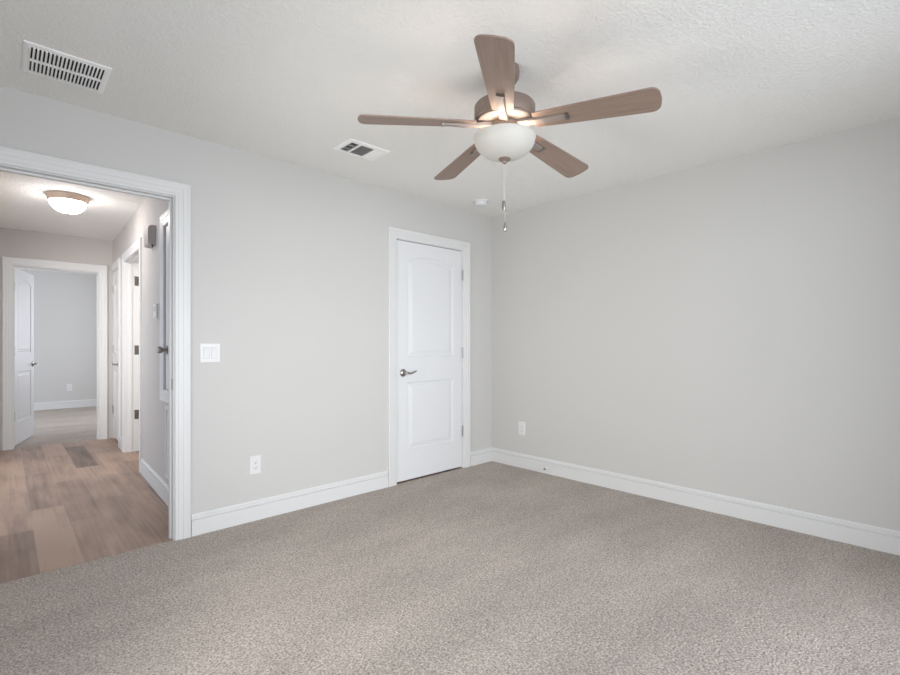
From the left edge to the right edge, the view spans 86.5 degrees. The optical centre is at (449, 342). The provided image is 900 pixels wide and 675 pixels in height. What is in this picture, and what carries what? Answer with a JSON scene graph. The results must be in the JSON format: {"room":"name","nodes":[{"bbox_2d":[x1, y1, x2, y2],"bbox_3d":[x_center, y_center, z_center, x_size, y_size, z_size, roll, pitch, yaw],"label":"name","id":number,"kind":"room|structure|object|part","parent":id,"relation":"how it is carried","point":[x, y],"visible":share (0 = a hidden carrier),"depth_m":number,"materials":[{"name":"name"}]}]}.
{"room":"empty bedroom","nodes":[
{"label":"empty bedroom","id":0,"kind":"room"},
{"bbox_2d":[0,227,112,450],"bbox_3d":[-4.677,-0.038,5.526,1.325,2.440,0.115,0,0,-43],"label":"wall","id":1,"kind":"structure","parent":0,"point":[13,242],"depth_m":5.61,"materials":[{"name":"grey paint"}]},
{"bbox_2d":[15,268,38,444],"bbox_3d":[-5.105,0.161,5.708,0.163,2.018,0.768,0,0,-28],"label":"door","id":2,"kind":"structure","parent":1,"relation":"in","point":[24,281],"depth_m":5.72,"materials":[{"name":"white paint"}]},
{"bbox_2d":[2,256,107,450],"bbox_3d":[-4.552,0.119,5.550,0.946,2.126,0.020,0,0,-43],"label":"trim","id":3,"kind":"structure","parent":1,"relation":"attached to","point":[7,262],"depth_m":5.28,"materials":[{"name":"white paint"}]},
{"bbox_2d":[19,269,95,402],"bbox_3d":[-7.579,-0.038,8.069,3.800,2.440,0.115,0,0,-43],"label":"wall","id":4,"kind":"structure","parent":0,"point":[64,303],"depth_m":8.61,"materials":[{"name":"grey paint"}]},
{"bbox_2d":[34,399,95,410],"bbox_3d":[-7.505,1.116,8.049,3.680,0.132,0.016,0,0,-43],"label":"baseboard","id":5,"kind":"structure","parent":4,"relation":"attached to","point":[88,402],"depth_m":8.58,"materials":[{"name":"white paint"}]},
{"bbox_2d":[67,384,71,390],"bbox_3d":[-6.880,0.812,8.639,0.076,0.124,0.008,0,0,-43],"label":"wall outlet","id":6,"kind":"object","parent":4,"relation":"attached to","point":[69,386],"visible":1,"depth_m":8.64,"materials":[{"name":"white plastic"}]},
{"bbox_2d":[113,197,168,485],"bbox_3d":[-2.861,-0.038,4.503,0.116,2.440,3.895,0,0,-41],"label":"wall","id":7,"kind":"structure","parent":0,"point":[150,212],"depth_m":4.00,"materials":[{"name":"grey paint"}]},
{"bbox_2d":[112,270,117,439],"bbox_3d":[-3.976,0.147,5.675,0.099,2.010,0.582,0,0,-41],"label":"door","id":8,"kind":"structure","parent":7,"relation":"in","point":[115,287],"depth_m":5.76,"materials":[{"name":"white paint"}]},
{"bbox_2d":[113,268,117,437],"bbox_3d":[-3.919,0.150,5.713,0.115,2.063,0.606,0,0,-41],"label":"trim","id":9,"kind":"structure","parent":7,"relation":"attached to","point":[117,268],"depth_m":5.89,"materials":[{"name":"white paint"}]},
{"bbox_2d":[111,258,120,446],"bbox_3d":[-3.942,0.114,5.636,0.021,2.136,0.667,0,0,-41],"label":"trim","id":10,"kind":"structure","parent":7,"relation":"attached to","point":[117,264],"depth_m":5.38,"materials":[{"name":"white paint"}]},
{"bbox_2d":[119,436,121,449],"bbox_3d":[-3.639,1.116,5.293,0.016,0.132,0.240,0,0,-41],"label":"baseboard","id":11,"kind":"structure","parent":7,"relation":"attached to","point":[120,437],"depth_m":5.29,"materials":[{"name":"white paint"}]},
{"bbox_2d":[125,250,138,451],"bbox_3d":[-3.121,0.150,4.823,0.145,2.063,0.996,0,0,-41],"label":"door","id":12,"kind":"structure","parent":7,"relation":"attached to","point":[132,264],"depth_m":5.17,"materials":[{"name":"white paint"}]},
{"bbox_2d":[122,237,141,472],"bbox_3d":[-3.183,0.114,4.768,0.021,2.136,1.142,0,0,-41],"label":"trim","id":13,"kind":"structure","parent":7,"relation":"attached to","point":[137,245],"depth_m":4.51,"materials":[{"name":"white paint"}]},
{"bbox_2d":[144,225,155,248],"bbox_3d":[-2.462,-0.857,3.918,0.055,0.183,0.200,0,0,-41],"label":"door chime","id":14,"kind":"object","parent":7,"relation":"attached to","point":[150,231],"visible":1,"depth_m":3.85,"materials":[{"name":"grey plastic"}]},
{"bbox_3d":[-2.446,-0.867,3.932,0.012,0.162,0.200,0,0,-41],"label":"plate","id":15,"kind":"part","parent":14,"relation":"part of","materials":[{"name":"grey plastic"}]},
{"bbox_2d":[140,458,168,506],"bbox_3d":[-2.222,1.116,3.673,0.017,0.132,1.765,0,0,-41],"label":"baseboard","id":16,"kind":"structure","parent":7,"relation":"attached to","point":[161,488],"depth_m":3.79,"materials":[{"name":"white paint"}]},
{"bbox_2d":[153,303,159,318],"bbox_3d":[-2.320,-0.248,3.776,0.027,0.124,0.124,0,0,-41],"label":"thermostat","id":17,"kind":"object","parent":7,"relation":"attached to","point":[156,307],"visible":1,"depth_m":3.74,"materials":[{"name":"white plastic"}]},
{"bbox_2d":[156,225,168,388],"bbox_3d":[-1.952,-0.259,3.357,0.103,1.210,0.599,0,0,-41],"label":"door","id":18,"kind":"structure","parent":7,"relation":"in","point":[159,349],"depth_m":3.55,"materials":[{"name":"white paint"}]},
{"bbox_3d":[-2.126,0.055,3.530,0.068,0.066,0.066,0,0,-41],"label":"knob","id":19,"kind":"part","parent":18,"relation":"part of","materials":[{"name":"silver metal"}]},
{"bbox_2d":[160,209,168,403],"bbox_3d":[-1.951,-0.259,3.359,0.022,1.400,0.787,0,0,-41],"label":"door frame","id":20,"kind":"structure","parent":7,"relation":"attached to","point":[164,219],"depth_m":3.60,"materials":[{"name":"white paint"}]},
{"bbox_2d":[165,405,168,479],"bbox_3d":[-1.919,0.727,3.330,0.010,0.533,0.580,0,0,-41],"label":"air vent","id":21,"kind":"object","parent":7,"relation":"in","point":[166,406],"visible":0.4,"depth_m":3.51,"materials":[{"name":"white paint"}]},
{"bbox_2d":[0,86,491,513],"bbox_3d":[-1.014,-0.038,3.510,3.840,2.440,0.085,0,0,-43],"label":"wall","id":22,"kind":"structure","parent":0,"point":[289,261],"depth_m":3.30,"materials":[{"name":"grey paint"}]},
{"bbox_2d":[0,146,190,540],"bbox_3d":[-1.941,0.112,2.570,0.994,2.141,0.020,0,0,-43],"label":"trim","id":23,"kind":"structure","parent":22,"relation":"attached to","point":[8,156],"depth_m":2.86,"materials":[{"name":"white paint"}]},
{"bbox_2d":[200,343,219,362],"bbox_3d":[-1.499,0.065,2.990,0.120,0.122,0.012,0,0,-43],"label":"light switch","id":24,"kind":"object","parent":22,"relation":"attached to","point":[209,352],"visible":1,"depth_m":2.99,"materials":[{"name":"white plastic"}]},
{"bbox_3d":[-1.515,0.065,2.974,0.035,0.069,0.001,0,0,-43],"label":"switch frame","id":25,"kind":"part","parent":24,"relation":"part of","materials":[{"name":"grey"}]},
{"bbox_2d":[250,455,260,474],"bbox_3d":[-1.295,0.815,3.183,0.076,0.124,0.008,0,0,-43],"label":"wall outlet","id":26,"kind":"object","parent":22,"relation":"attached to","point":[255,461],"visible":1,"depth_m":3.18,"materials":[{"name":"white plastic"}]},
{"bbox_2d":[253,460,257,469],"bbox_3d":[-1.293,0.815,3.181,0.033,0.067,0.002,0,0,-43],"label":"socket","id":27,"kind":"object","parent":26,"relation":"attached to","point":[255,462],"depth_m":3.18,"materials":[{"name":"grey plastic"}]},
{"bbox_2d":[191,471,387,536],"bbox_3d":[-1.043,1.116,3.414,1.463,0.132,0.016,0,0,-43],"label":"baseboard","id":28,"kind":"structure","parent":22,"relation":"attached to","point":[208,521],"depth_m":3.30,"materials":[{"name":"white paint"}]},
{"bbox_2d":[388,226,469,486],"bbox_3d":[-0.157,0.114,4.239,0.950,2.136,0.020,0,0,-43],"label":"trim","id":29,"kind":"structure","parent":22,"relation":"attached to","point":[394,233],"depth_m":3.97,"materials":[{"name":"white paint"}]},
{"bbox_2d":[397,240,462,481],"bbox_3d":[-0.154,0.155,4.241,0.773,2.026,0.099,0,0,-43],"label":"door","id":30,"kind":"structure","parent":22,"relation":"in","point":[429,278],"depth_m":4.23,"materials":[{"name":"white paint"}]},
{"bbox_3d":[-0.390,0.256,4.027,0.066,0.066,0.020,0,0,-43],"label":"handle","id":31,"kind":"part","parent":30,"relation":"part of","materials":[{"name":"silver metal"}]},
{"bbox_2d":[470,447,491,465],"bbox_3d":[0.307,1.116,4.676,0.317,0.132,0.016,0,0,-43],"label":"baseboard","id":32,"kind":"structure","parent":22,"relation":"attached to","point":[477,457],"depth_m":4.67,"materials":[{"name":"white paint"}]},
{"bbox_2d":[0,406,899,674],"bbox_3d":[-2.919,1.207,4.441,5.850,0.050,11.850,0,0,-43],"label":"floor","id":33,"kind":"structure","parent":0,"point":[488,568],"depth_m":2.34,"materials":[{"name":"beige carpet"}]},
{"bbox_2d":[0,0,899,274],"bbox_3d":[-2.919,-1.288,4.441,5.850,0.060,11.850,0,0,-43],"label":"ceiling","id":34,"kind":"structure","parent":0,"point":[290,81],"depth_m":2.28,"materials":[{"name":"white paint"}]},
{"bbox_2d":[22,40,111,93],"bbox_3d":[-1.763,-1.252,2.200,0.304,0.011,0.300,0,0,-43],"label":"ceiling vent","id":35,"kind":"object","parent":34,"relation":"in","point":[39,60],"visible":1,"depth_m":2.18,"materials":[{"name":"white metal"}]},
{"bbox_2d":[45,191,89,214],"bbox_3d":[-3.283,-1.176,4.108,0.306,0.165,0.306,0,0,-43],"label":"hall ceiling light","id":36,"kind":"object","parent":34,"relation":"attached to","point":[68,203],"visible":1,"depth_m":4.03,"materials":[{"name":"white glass"}]},
{"bbox_2d":[333,138,389,160],"bbox_3d":[-0.576,-1.253,3.124,0.300,0.011,0.216,0,0,-43],"label":"ceiling vent","id":37,"kind":"object","parent":34,"relation":"in","point":[353,147],"visible":1,"depth_m":3.11,"materials":[{"name":"white metal"}]},
{"bbox_2d":[473,199,488,206],"bbox_3d":[0.273,-1.234,4.244,0.140,0.048,0.140,0,0,-43],"label":"smoke detector","id":38,"kind":"object","parent":34,"relation":"attached to","point":[478,202],"visible":1,"depth_m":4.20,"materials":[{"name":"white plastic"}]},
{"bbox_2d":[358,34,661,231],"bbox_3d":[0.283,-0.883,2.231,1.228,0.749,1.276,0,0,-43],"label":"ceiling fan","id":39,"kind":"object","parent":34,"relation":"hanging from","point":[504,117],"visible":1,"depth_m":2.08,"materials":[{"name":"brown wood"}]},
{"bbox_3d":[-0.146,-0.988,2.138,0.524,0.006,0.138,-2,10,-8],"label":"blade","id":40,"kind":"part","parent":39,"relation":"part of","materials":[{"name":"brown wood"}]},
{"bbox_3d":[0.072,-0.970,2.556,0.138,0.006,0.524,-11,1,-27],"label":"blade","id":41,"kind":"part","parent":39,"relation":"part of","materials":[{"name":"brown wood"}]},
{"bbox_3d":[0.184,-0.994,1.801,0.138,0.006,0.524,13,3,9],"label":"blade","id":42,"kind":"part","parent":39,"relation":"part of","materials":[{"name":"brown wood"}]},
{"bbox_3d":[0.251,-0.893,2.197,0.286,0.100,0.286,0,0,-43],"label":"lamp shade","id":43,"kind":"part","parent":39,"relation":"part of","materials":[{"name":"white glass"}]},
{"bbox_3d":[0.537,-0.964,2.477,0.524,0.006,0.138,7,-18,-44],"label":"blade","id":44,"kind":"part","parent":39,"relation":"part of","materials":[{"name":"brown wood"}]},
{"bbox_3d":[0.606,-0.979,2.010,0.524,0.006,0.138,3,-13,28],"label":"blade","id":45,"kind":"part","parent":39,"relation":"part of","materials":[{"name":"brown wood"}]},
{"bbox_2d":[492,117,899,530],"bbox_3d":[1.801,-0.038,3.461,0.115,2.440,4.065,0,0,-44],"label":"wall","id":46,"kind":"structure","parent":0,"point":[731,326],"depth_m":3.31,"materials":[{"name":"grey paint"}]},
{"bbox_2d":[518,421,524,434],"bbox_3d":[0.677,0.811,4.519,0.008,0.126,0.078,0,0,-44],"label":"wall outlet","id":47,"kind":"object","parent":46,"relation":"attached to","point":[521,425],"visible":1,"depth_m":4.52,"materials":[{"name":"white plastic"}]},
{"bbox_2d":[492,448,899,555],"bbox_3d":[1.730,1.116,3.441,0.016,0.132,3.736,0,0,-44],"label":"baseboard","id":48,"kind":"structure","parent":46,"relation":"attached to","point":[886,540],"depth_m":3.28,"materials":[{"name":"white paint"}]}
]}

